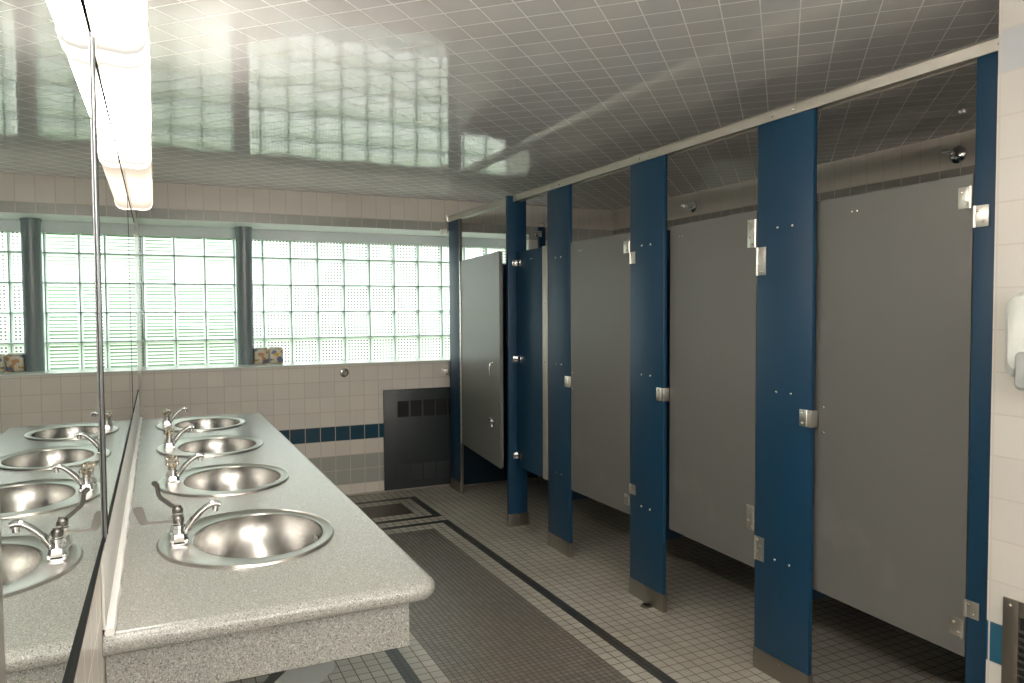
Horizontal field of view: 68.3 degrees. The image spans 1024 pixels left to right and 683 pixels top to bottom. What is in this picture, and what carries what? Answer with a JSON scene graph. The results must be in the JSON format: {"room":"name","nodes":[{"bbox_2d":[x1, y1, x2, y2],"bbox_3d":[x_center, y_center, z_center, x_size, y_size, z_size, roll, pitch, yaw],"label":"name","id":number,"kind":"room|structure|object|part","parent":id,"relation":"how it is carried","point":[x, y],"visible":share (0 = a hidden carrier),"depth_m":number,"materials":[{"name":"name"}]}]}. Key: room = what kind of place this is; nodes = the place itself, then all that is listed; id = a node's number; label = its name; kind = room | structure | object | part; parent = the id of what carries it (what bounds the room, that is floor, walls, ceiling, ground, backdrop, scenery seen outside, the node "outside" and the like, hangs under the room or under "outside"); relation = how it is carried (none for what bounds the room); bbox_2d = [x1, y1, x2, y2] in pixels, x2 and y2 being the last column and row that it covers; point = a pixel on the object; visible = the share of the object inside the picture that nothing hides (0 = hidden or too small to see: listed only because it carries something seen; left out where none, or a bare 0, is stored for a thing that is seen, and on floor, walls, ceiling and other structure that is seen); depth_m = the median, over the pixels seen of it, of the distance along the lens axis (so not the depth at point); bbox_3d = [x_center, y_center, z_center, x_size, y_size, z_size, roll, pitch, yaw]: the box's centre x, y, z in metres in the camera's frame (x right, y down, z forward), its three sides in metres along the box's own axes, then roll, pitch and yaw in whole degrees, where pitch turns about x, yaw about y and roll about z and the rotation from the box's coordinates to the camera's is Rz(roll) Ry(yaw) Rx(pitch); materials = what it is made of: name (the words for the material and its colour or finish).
{"room":"public restroom","nodes":[
{"label":"public restroom","id":0,"kind":"room"},
{"bbox_2d":[74,0,141,682],"bbox_3d":[-1.159,0.188,2.060,0.150,2.332,8.200,-1,3,-25],"label":"wall","id":1,"kind":"structure","parent":0,"point":[91,668],"depth_m":1.35,"materials":[{"name":"tile"}]},
{"bbox_2d":[0,519,5,682],"bbox_3d":[-0.307,0.139,0.439,0.012,1.350,0.045,-1,3,-25],"label":"post","id":2,"kind":"object","parent":1,"relation":"attached to","point":[2,643],"visible":1,"depth_m":0.46,"materials":[{"name":"silver metal"}]},
{"bbox_2d":[0,0,107,682],"bbox_3d":[-0.535,-0.078,0.911,0.012,0.900,1.010,-1,3,-25],"label":"wall mirror","id":3,"kind":"object","parent":1,"relation":"attached to","point":[54,511],"visible":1,"depth_m":0.74,"materials":[{"name":"clear glass"}]},
{"bbox_2d":[95,56,133,541],"bbox_3d":[-1.171,-0.120,2.253,0.007,0.914,1.958,-1,3,-25],"label":"wall mirror","id":4,"kind":"object","parent":1,"relation":"attached to","point":[113,201],"visible":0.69,"depth_m":1.90,"materials":[{"name":"clear glass"}]},
{"bbox_2d":[88,0,148,60],"bbox_3d":[-0.578,-0.703,1.075,0.100,0.194,1.364,-1,3,-25],"label":"light fixture","id":5,"kind":"object","parent":1,"relation":"attached to","point":[121,26],"visible":1,"depth_m":1.53,"materials":[{"name":"white plastic"}]},
{"bbox_2d":[100,9,151,167],"bbox_3d":[-1.163,-0.750,2.314,0.100,0.194,1.364,-1,3,-25],"label":"light fixture","id":6,"kind":"object","parent":1,"relation":"attached to","point":[127,82],"visible":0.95,"depth_m":2.10,"materials":[{"name":"white plastic"}]},
{"bbox_2d":[127,195,132,395],"bbox_3d":[-1.593,-0.155,3.145,0.005,0.915,0.014,-1,3,-25],"label":"trim","id":7,"kind":"structure","parent":1,"relation":"attached to","point":[127,195],"depth_m":3.14,"materials":[{"name":"metal"}]},
{"bbox_2d":[128,197,138,412],"bbox_3d":[-1.818,-0.172,3.625,0.007,0.914,1.043,-1,3,-25],"label":"wall mirror","id":8,"kind":"object","parent":1,"relation":"attached to","point":[130,215],"visible":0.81,"depth_m":3.56,"materials":[{"name":"clear glass"}]},
{"bbox_2d":[124,140,152,210],"bbox_3d":[-1.747,-0.796,3.552,0.100,0.194,1.364,-1,3,-25],"label":"light fixture","id":9,"kind":"object","parent":1,"relation":"attached to","point":[140,180],"visible":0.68,"depth_m":3.44,"materials":[{"name":"white plastic"}]},
{"bbox_2d":[101,392,434,682],"bbox_3d":[-1.100,0.474,2.882,0.644,0.304,3.085,-1,3,-25],"label":"countertop","id":10,"kind":"structure","parent":1,"relation":"attached to","point":[164,621],"depth_m":1.61,"materials":[{"name":"grey stone"}]},
{"bbox_2d":[162,406,187,425],"bbox_3d":[-1.747,0.383,3.920,0.125,0.089,0.148,-1,3,-25],"label":"faucet","id":11,"kind":"object","parent":10,"relation":"on","point":[167,420],"visible":1,"depth_m":3.86,"materials":[{"name":"silver metal"}]},
{"bbox_3d":[-1.764,0.364,3.856,0.042,0.029,0.043,-1,3,-25],"label":"cross handle","id":12,"kind":"part","parent":11,"relation":"part of","materials":[{"name":"silver metal"}]},
{"bbox_3d":[-1.735,0.380,3.925,0.098,0.082,0.031,-1,3,-25],"label":"spout","id":13,"kind":"part","parent":11,"relation":"part of","materials":[{"name":"silver metal"}]},
{"bbox_2d":[133,481,220,545],"bbox_3d":[-0.854,0.433,1.932,0.205,0.138,0.150,-1,3,-25],"label":"faucet","id":14,"kind":"object","parent":10,"relation":"on","point":[179,530],"visible":1,"depth_m":1.89,"materials":[{"name":"silver metal"}]},
{"bbox_3d":[-0.873,0.429,1.867,0.114,0.051,0.027,-1,3,-25],"label":"blade handle","id":15,"kind":"part","parent":14,"relation":"part of","materials":[{"name":"silver metal"}]},
{"bbox_3d":[-0.902,0.406,1.974,0.077,0.087,0.027,0,2,-3],"label":"blade handle","id":16,"kind":"part","parent":14,"relation":"part of","materials":[{"name":"silver metal"}]},
{"bbox_3d":[-0.805,0.454,1.955,0.098,0.082,0.031,-1,3,-25],"label":"spout","id":17,"kind":"part","parent":14,"relation":"part of","materials":[{"name":"silver metal"}]},
{"bbox_2d":[163,425,194,449],"bbox_3d":[-1.440,0.408,3.269,0.125,0.089,0.148,-1,3,-25],"label":"faucet","id":18,"kind":"object","parent":10,"relation":"on","point":[169,442],"visible":1,"depth_m":3.21,"materials":[{"name":"silver metal"}]},
{"bbox_3d":[-1.499,0.386,3.296,0.042,0.029,0.043,-1,3,-25],"label":"cross handle","id":19,"kind":"part","parent":18,"relation":"part of","materials":[{"name":"silver metal"}]},
{"bbox_3d":[-1.456,0.389,3.205,0.042,0.029,0.043,-1,3,-25],"label":"cross handle","id":20,"kind":"part","parent":18,"relation":"part of","materials":[{"name":"silver metal"}]},
{"bbox_3d":[-1.428,0.404,3.274,0.098,0.082,0.031,-1,3,-25],"label":"spout","id":21,"kind":"part","parent":18,"relation":"part of","materials":[{"name":"silver metal"}]},
{"bbox_2d":[165,452,204,484],"bbox_3d":[-1.131,0.432,2.614,0.125,0.089,0.148,-1,3,-25],"label":"faucet","id":22,"kind":"object","parent":10,"relation":"on","point":[173,475],"visible":1,"depth_m":2.57,"materials":[{"name":"silver metal"}]},
{"bbox_3d":[-1.190,0.410,2.640,0.042,0.029,0.043,-1,3,-25],"label":"cross handle","id":23,"kind":"part","parent":22,"relation":"part of","materials":[{"name":"silver metal"}]},
{"bbox_3d":[-1.147,0.414,2.550,0.042,0.029,0.043,-1,3,-25],"label":"cross handle","id":24,"kind":"part","parent":22,"relation":"part of","materials":[{"name":"silver metal"}]},
{"bbox_3d":[-1.119,0.429,2.619,0.098,0.082,0.031,-1,3,-25],"label":"spout","id":25,"kind":"part","parent":22,"relation":"part of","materials":[{"name":"silver metal"}]},
{"bbox_2d":[156,416,244,431],"bbox_3d":[-1.616,0.609,3.940,0.478,0.370,0.471,1,2,22],"label":"basin","id":26,"kind":"object","parent":10,"relation":"in","point":[200,423],"visible":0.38,"depth_m":4.09,"materials":[{"name":"metal"}]},
{"bbox_3d":[-1.592,0.507,3.948,0.316,0.155,0.402,-1,3,-25],"label":"bowl","id":27,"kind":"part","parent":26,"relation":"part of","materials":[{"name":"metal"}]},
{"bbox_2d":[156,435,262,456],"bbox_3d":[-1.309,0.633,3.289,0.478,0.370,0.471,1,2,22],"label":"basin","id":28,"kind":"object","parent":10,"relation":"in","point":[210,446],"visible":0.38,"depth_m":3.44,"materials":[{"name":"metal"}]},
{"bbox_3d":[-1.285,0.532,3.297,0.316,0.155,0.402,-1,3,-25],"label":"bowl","id":29,"kind":"part","parent":28,"relation":"part of","materials":[{"name":"metal"}]},
{"bbox_2d":[158,463,288,496],"bbox_3d":[-1.000,0.658,2.634,0.478,0.370,0.471,1,2,22],"label":"basin","id":30,"kind":"object","parent":10,"relation":"in","point":[218,480],"visible":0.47,"depth_m":2.77,"materials":[{"name":"metal"}]},
{"bbox_3d":[-0.976,0.556,2.642,0.316,0.155,0.402,-1,3,-25],"label":"bowl","id":31,"kind":"part","parent":30,"relation":"part of","materials":[{"name":"metal"}]},
{"bbox_2d":[156,509,333,568],"bbox_3d":[-0.684,0.683,1.965,0.478,0.370,0.471,1,2,22],"label":"basin","id":32,"kind":"object","parent":10,"relation":"in","point":[270,536],"visible":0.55,"depth_m":2.10,"materials":[{"name":"metal"}]},
{"bbox_3d":[-0.660,0.581,1.973,0.316,0.155,0.402,-1,3,-25],"label":"bowl","id":33,"kind":"part","parent":32,"relation":"part of","materials":[{"name":"metal"}]},
{"bbox_2d":[263,661,334,682],"bbox_3d":[-0.615,0.912,1.647,0.449,0.472,0.070,-1,3,-25],"label":"brace","id":34,"kind":"object","parent":1,"relation":"attached to","point":[315,673],"visible":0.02,"depth_m":1.69,"materials":[{"name":"grey paint"}]},
{"bbox_2d":[137,182,612,493],"bbox_3d":[-0.961,0.016,6.324,3.850,2.332,0.650,-1,3,-25],"label":"wall","id":35,"kind":"structure","parent":0,"point":[336,421],"depth_m":5.75,"materials":[{"name":"tile"}]},
{"bbox_2d":[141,357,449,371],"bbox_3d":[-1.305,0.165,6.065,3.000,0.012,0.474,-1,3,-25],"label":"trim","id":36,"kind":"structure","parent":35,"relation":"attached to","point":[423,359],"depth_m":5.75,"materials":[{"name":"stone"}]},
{"bbox_2d":[235,226,253,364],"bbox_3d":[-2.044,-0.348,5.771,0.127,1.046,0.127,-1,3,-25],"label":"window column","id":37,"kind":"structure","parent":36,"relation":"on","point":[243,234],"depth_m":5.72,"materials":[{"name":"grey metal"}]},
{"bbox_3d":[-2.046,-0.861,5.751,0.127,0.020,0.127,-1,3,-25],"label":"cap plate","id":38,"kind":"part","parent":37,"relation":"part of","materials":[{"name":"grey metal"}]},
{"bbox_2d":[254,347,268,363],"bbox_3d":[-1.938,0.109,5.828,0.104,0.126,0.100,-1,3,-25],"label":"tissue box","id":39,"kind":"object","parent":36,"relation":"on","point":[261,354],"visible":0.98,"depth_m":5.78,"materials":[{"name":"multicoloured cardboard"}]},
{"bbox_2d":[268,347,283,363],"bbox_3d":[-1.838,0.106,5.875,0.104,0.126,0.100,-1,3,-25],"label":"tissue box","id":40,"kind":"object","parent":36,"relation":"on","point":[275,353],"visible":0.95,"depth_m":5.83,"materials":[{"name":"multicoloured cardboard"}]},
{"bbox_2d":[139,236,505,366],"bbox_3d":[-1.403,-0.331,6.248,3.001,0.965,0.086,-1,3,-25],"label":"window","id":41,"kind":"structure","parent":35,"relation":"in","point":[314,301],"depth_m":6.06,"materials":[{"name":"clear glass"}]},
{"bbox_2d":[137,218,527,247],"bbox_3d":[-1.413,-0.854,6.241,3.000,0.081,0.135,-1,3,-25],"label":"trim","id":42,"kind":"structure","parent":35,"relation":"attached to","point":[144,230],"depth_m":6.09,"materials":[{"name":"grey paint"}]},
{"bbox_2d":[339,368,348,376],"bbox_3d":[-1.287,0.240,5.800,0.072,0.072,0.034,-1,3,-25],"label":"button","id":43,"kind":"object","parent":35,"relation":"attached to","point":[344,372],"visible":1,"depth_m":5.80,"materials":[{"name":"silver metal"}]},
{"bbox_2d":[345,484,449,496],"bbox_3d":[-1.289,1.194,5.848,2.800,0.018,0.010,-1,3,-25],"label":"baseboard","id":44,"kind":"structure","parent":35,"relation":"attached to","point":[382,491],"depth_m":6.00,"materials":[{"name":"grey tile"}]},
{"bbox_2d":[383,387,450,490],"bbox_3d":[-0.738,0.774,6.070,0.596,0.795,0.028,-1,3,-25],"label":"wall heater","id":45,"kind":"object","parent":35,"relation":"attached to","point":[417,440],"visible":0.87,"depth_m":6.05,"materials":[{"name":"grey metal"}]},
{"bbox_2d":[397,401,408,417],"bbox_3d":[-0.864,0.536,5.990,0.094,0.130,0.001,-1,3,-25],"label":"grille","id":46,"kind":"object","parent":45,"relation":"attached to","point":[402,406],"depth_m":5.99,"materials":[{"name":"black metal"}]},
{"bbox_2d":[410,400,421,416],"bbox_3d":[-0.767,0.534,6.036,0.094,0.130,0.001,-1,3,-25],"label":"grille","id":47,"kind":"object","parent":45,"relation":"attached to","point":[415,405],"depth_m":6.03,"materials":[{"name":"black metal"}]},
{"bbox_2d":[423,399,434,415],"bbox_3d":[-0.670,0.531,6.082,0.094,0.130,0.001,-1,3,-25],"label":"grille","id":48,"kind":"object","parent":45,"relation":"attached to","point":[428,404],"depth_m":6.08,"materials":[{"name":"black metal"}]},
{"bbox_2d":[436,398,446,414],"bbox_3d":[-0.572,0.529,6.128,0.094,0.130,0.001,-1,3,-25],"label":"grille","id":49,"kind":"object","parent":45,"relation":"attached to","point":[441,403],"depth_m":6.13,"materials":[{"name":"black metal"}]},
{"bbox_2d":[440,228,447,234],"bbox_3d":[-0.547,-0.886,6.085,0.044,0.044,0.072,-1,3,-25],"label":"wall bracket","id":50,"kind":"object","parent":35,"relation":"attached to","point":[442,231],"visible":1,"depth_m":6.10,"materials":[{"name":"metal"}]},
{"bbox_2d":[441,368,448,373],"bbox_3d":[-0.541,0.243,6.131,0.044,0.044,0.072,-1,3,-25],"label":"wall bracket","id":51,"kind":"object","parent":35,"relation":"attached to","point":[443,370],"visible":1,"depth_m":6.14,"materials":[{"name":"metal"}]},
{"bbox_2d":[147,0,998,210],"bbox_3d":[0.666,-1.071,2.874,4.200,0.100,8.200,-1,3,-25],"label":"ceiling","id":52,"kind":"structure","parent":0,"point":[484,101],"depth_m":3.02,"materials":[{"name":"tile"}]},
{"bbox_2d":[225,479,965,682],"bbox_3d":[0.678,1.359,2.971,4.200,0.100,8.200,-1,3,-25],"label":"floor","id":53,"kind":"structure","parent":0,"point":[505,605],"depth_m":3.54,"materials":[{"name":"tile"}]},
{"bbox_2d":[449,219,460,492],"bbox_3d":[-0.449,0.116,6.001,0.029,2.152,0.228,-1,3,-25],"label":"pilaster","id":54,"kind":"object","parent":53,"relation":"on","point":[455,479],"visible":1,"depth_m":5.99,"materials":[{"name":"metal"}]},
{"bbox_2d":[445,35,998,222],"bbox_3d":[0.437,-0.909,4.075,0.067,0.055,4.415,-1,3,-25],"label":"rail","id":55,"kind":"object","parent":54,"relation":"on","point":[967,55],"visible":0.89,"depth_m":2.77,"materials":[{"name":"metal"}]},
{"bbox_2d":[459,219,463,493],"bbox_3d":[-0.396,0.123,5.893,0.024,2.146,0.012,-1,3,-25],"label":"post","id":56,"kind":"object","parent":53,"relation":"on","point":[460,220],"visible":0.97,"depth_m":5.91,"materials":[{"name":"silver metal"}]},
{"bbox_2d":[459,251,503,467],"bbox_3d":[-0.247,0.105,5.398,0.061,1.420,1.017,-1,2,-18],"label":"door","id":57,"kind":"structure","parent":56,"relation":"attached to","point":[480,277],"depth_m":5.30,"materials":[{"name":"grey metal"}]},
{"bbox_3d":[-0.136,0.189,5.044,0.040,0.111,0.011,-1,2,-18],"label":"pull handle","id":58,"kind":"part","parent":57,"relation":"part of","materials":[{"name":"silver metal"}]},
{"bbox_2d":[464,264,537,486],"bbox_3d":[-0.037,0.268,6.294,0.915,1.820,0.038,-1,3,-25],"label":"privacy screen","id":59,"kind":"object","parent":53,"relation":"on","point":[478,471],"visible":0.02,"depth_m":6.24,"materials":[{"name":"metal"}]},
{"bbox_2d":[506,195,527,526],"bbox_3d":[0.032,0.137,5.004,0.142,2.185,0.042,-1,3,-25],"label":"pilaster","id":60,"kind":"object","parent":53,"relation":"on","point":[517,514],"visible":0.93,"depth_m":4.98,"materials":[{"name":"blue metal"}]},
{"bbox_2d":[512,246,547,479],"bbox_3d":[0.129,0.125,4.784,0.054,1.425,0.451,-2,3,-28],"label":"panel","id":61,"kind":"object","parent":60,"relation":"attached to","point":[531,359],"visible":0.98,"depth_m":4.76,"materials":[{"name":"blue metal"}]},
{"bbox_2d":[535,222,545,480],"bbox_3d":[0.237,0.092,6.324,0.103,2.168,0.047,-1,3,-25],"label":"post","id":62,"kind":"object","parent":53,"relation":"on","point":[540,233],"visible":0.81,"depth_m":6.28,"materials":[{"name":"blue metal"}]},
{"bbox_3d":[0.252,0.105,6.336,0.060,2.120,0.032,-1,3,-25],"label":"post","id":63,"kind":"part","parent":62,"relation":"part of","materials":[{"name":"blue metal"}]},
{"bbox_2d":[547,184,572,557],"bbox_3d":[0.282,0.174,4.454,0.038,2.152,0.278,-1,3,-25],"label":"pilaster","id":64,"kind":"object","parent":53,"relation":"on","point":[559,200],"visible":0.97,"depth_m":4.43,"materials":[{"name":"blue metal"}]},
{"bbox_2d":[640,603,651,607],"bbox_3d":[0.650,1.278,3.657,0.060,0.006,0.060,-1,3,-25],"label":"floor drain","id":65,"kind":"object","parent":53,"relation":"on","point":[643,605],"visible":1,"depth_m":3.65,"materials":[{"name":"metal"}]},
{"bbox_2d":[629,155,668,612],"bbox_3d":[0.658,0.204,3.657,0.038,2.152,0.286,-1,3,-25],"label":"pilaster","id":66,"kind":"object","parent":53,"relation":"on","point":[649,392],"visible":1,"depth_m":3.63,"materials":[{"name":"blue metal"}]},
{"bbox_2d":[571,232,629,514],"bbox_3d":[0.471,0.155,4.055,0.030,1.420,0.597,-1,3,-25],"label":"door","id":67,"kind":"structure","parent":66,"relation":"attached to","point":[600,267],"depth_m":4.03,"materials":[{"name":"grey metal"}]},
{"bbox_2d":[753,108,817,682],"bbox_3d":[1.033,0.234,2.863,0.038,2.152,0.288,-1,3,-25],"label":"pilaster","id":68,"kind":"object","parent":53,"relation":"on","point":[786,416],"visible":1,"depth_m":2.84,"materials":[{"name":"blue metal"}]},
{"bbox_2d":[669,211,757,567],"bbox_3d":[0.859,0.185,3.265,0.030,1.420,0.588,-1,2,-23],"label":"door","id":69,"kind":"structure","parent":68,"relation":"attached to","point":[713,278],"depth_m":3.23,"materials":[{"name":"grey metal"}]},
{"bbox_2d":[964,51,997,682],"bbox_3d":[1.361,0.260,2.166,0.030,2.152,0.098,-1,3,-25],"label":"pilaster","id":70,"kind":"object","parent":53,"relation":"on","point":[983,217],"visible":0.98,"depth_m":2.17,"materials":[{"name":"blue metal"}]},
{"bbox_2d":[812,174,974,656],"bbox_3d":[1.226,0.214,2.491,0.030,1.420,0.610,-1,2,-22],"label":"door","id":71,"kind":"structure","parent":70,"relation":"attached to","point":[893,305],"depth_m":2.43,"materials":[{"name":"grey metal"}]},
{"bbox_2d":[613,129,975,234],"bbox_3d":[2.458,0.101,3.764,0.150,2.332,8.200,-1,3,-25],"label":"wall","id":72,"kind":"structure","parent":0,"point":[924,161],"depth_m":4.45,"materials":[{"name":"tile"}]},
{"bbox_2d":[573,491,588,499],"bbox_3d":[1.012,0.173,4.799,1.586,1.520,0.060,-1,3,-25],"label":"divider","id":73,"kind":"object","parent":72,"relation":"attached to","point":[576,496],"visible":0.02,"depth_m":4.52,"materials":[{"name":"blue metal"}]},
{"bbox_2d":[666,230,684,538],"bbox_3d":[1.388,0.203,4.004,1.586,1.520,0.060,-1,3,-25],"label":"divider","id":74,"kind":"object","parent":72,"relation":"attached to","point":[670,534],"visible":0.02,"depth_m":3.70,"materials":[{"name":"metal"}]},
{"bbox_2d":[681,201,696,212],"bbox_3d":[1.346,-1.031,5.774,0.100,0.092,0.092,-1,3,-25],"label":"sprinkler","id":75,"kind":"object","parent":72,"relation":"attached to","point":[692,206],"visible":1,"depth_m":5.77,"materials":[{"name":"silver metal"}]},
{"bbox_2d":[812,589,827,599],"bbox_3d":[1.765,0.233,3.204,1.586,1.520,0.060,-1,3,-25],"label":"divider","id":76,"kind":"object","parent":72,"relation":"attached to","point":[815,594],"visible":0.02,"depth_m":2.95,"materials":[{"name":"metal"}]},
{"bbox_2d":[943,146,966,163],"bbox_3d":[2.250,-0.959,3.858,0.100,0.092,0.092,-1,3,-25],"label":"sprinkler","id":77,"kind":"object","parent":72,"relation":"attached to","point":[958,154],"visible":1,"depth_m":3.85,"materials":[{"name":"silver metal"}]},
{"bbox_2d":[986,0,1023,682],"bbox_3d":[2.046,0.221,0.819,0.210,2.332,2.919,-1,3,-25],"label":"wall","id":78,"kind":"structure","parent":0,"point":[1006,490],"depth_m":2.05,"materials":[{"name":"tile"}]},
{"bbox_2d":[1001,596,1023,682],"bbox_3d":[1.427,0.886,1.909,0.010,0.362,0.372,-1,3,-25],"label":"air vent","id":79,"kind":"object","parent":78,"relation":"in","point":[1013,610],"visible":1,"depth_m":2.05,"materials":[{"name":"silver metal"}]},
{"bbox_2d":[1004,291,1023,390],"bbox_3d":[1.341,-0.003,1.927,0.112,0.253,0.150,-1,3,-25],"label":"soap dispenser","id":80,"kind":"object","parent":78,"relation":"attached to","point":[1014,317],"visible":1,"depth_m":1.94,"materials":[{"name":"white plastic"}]}
]}

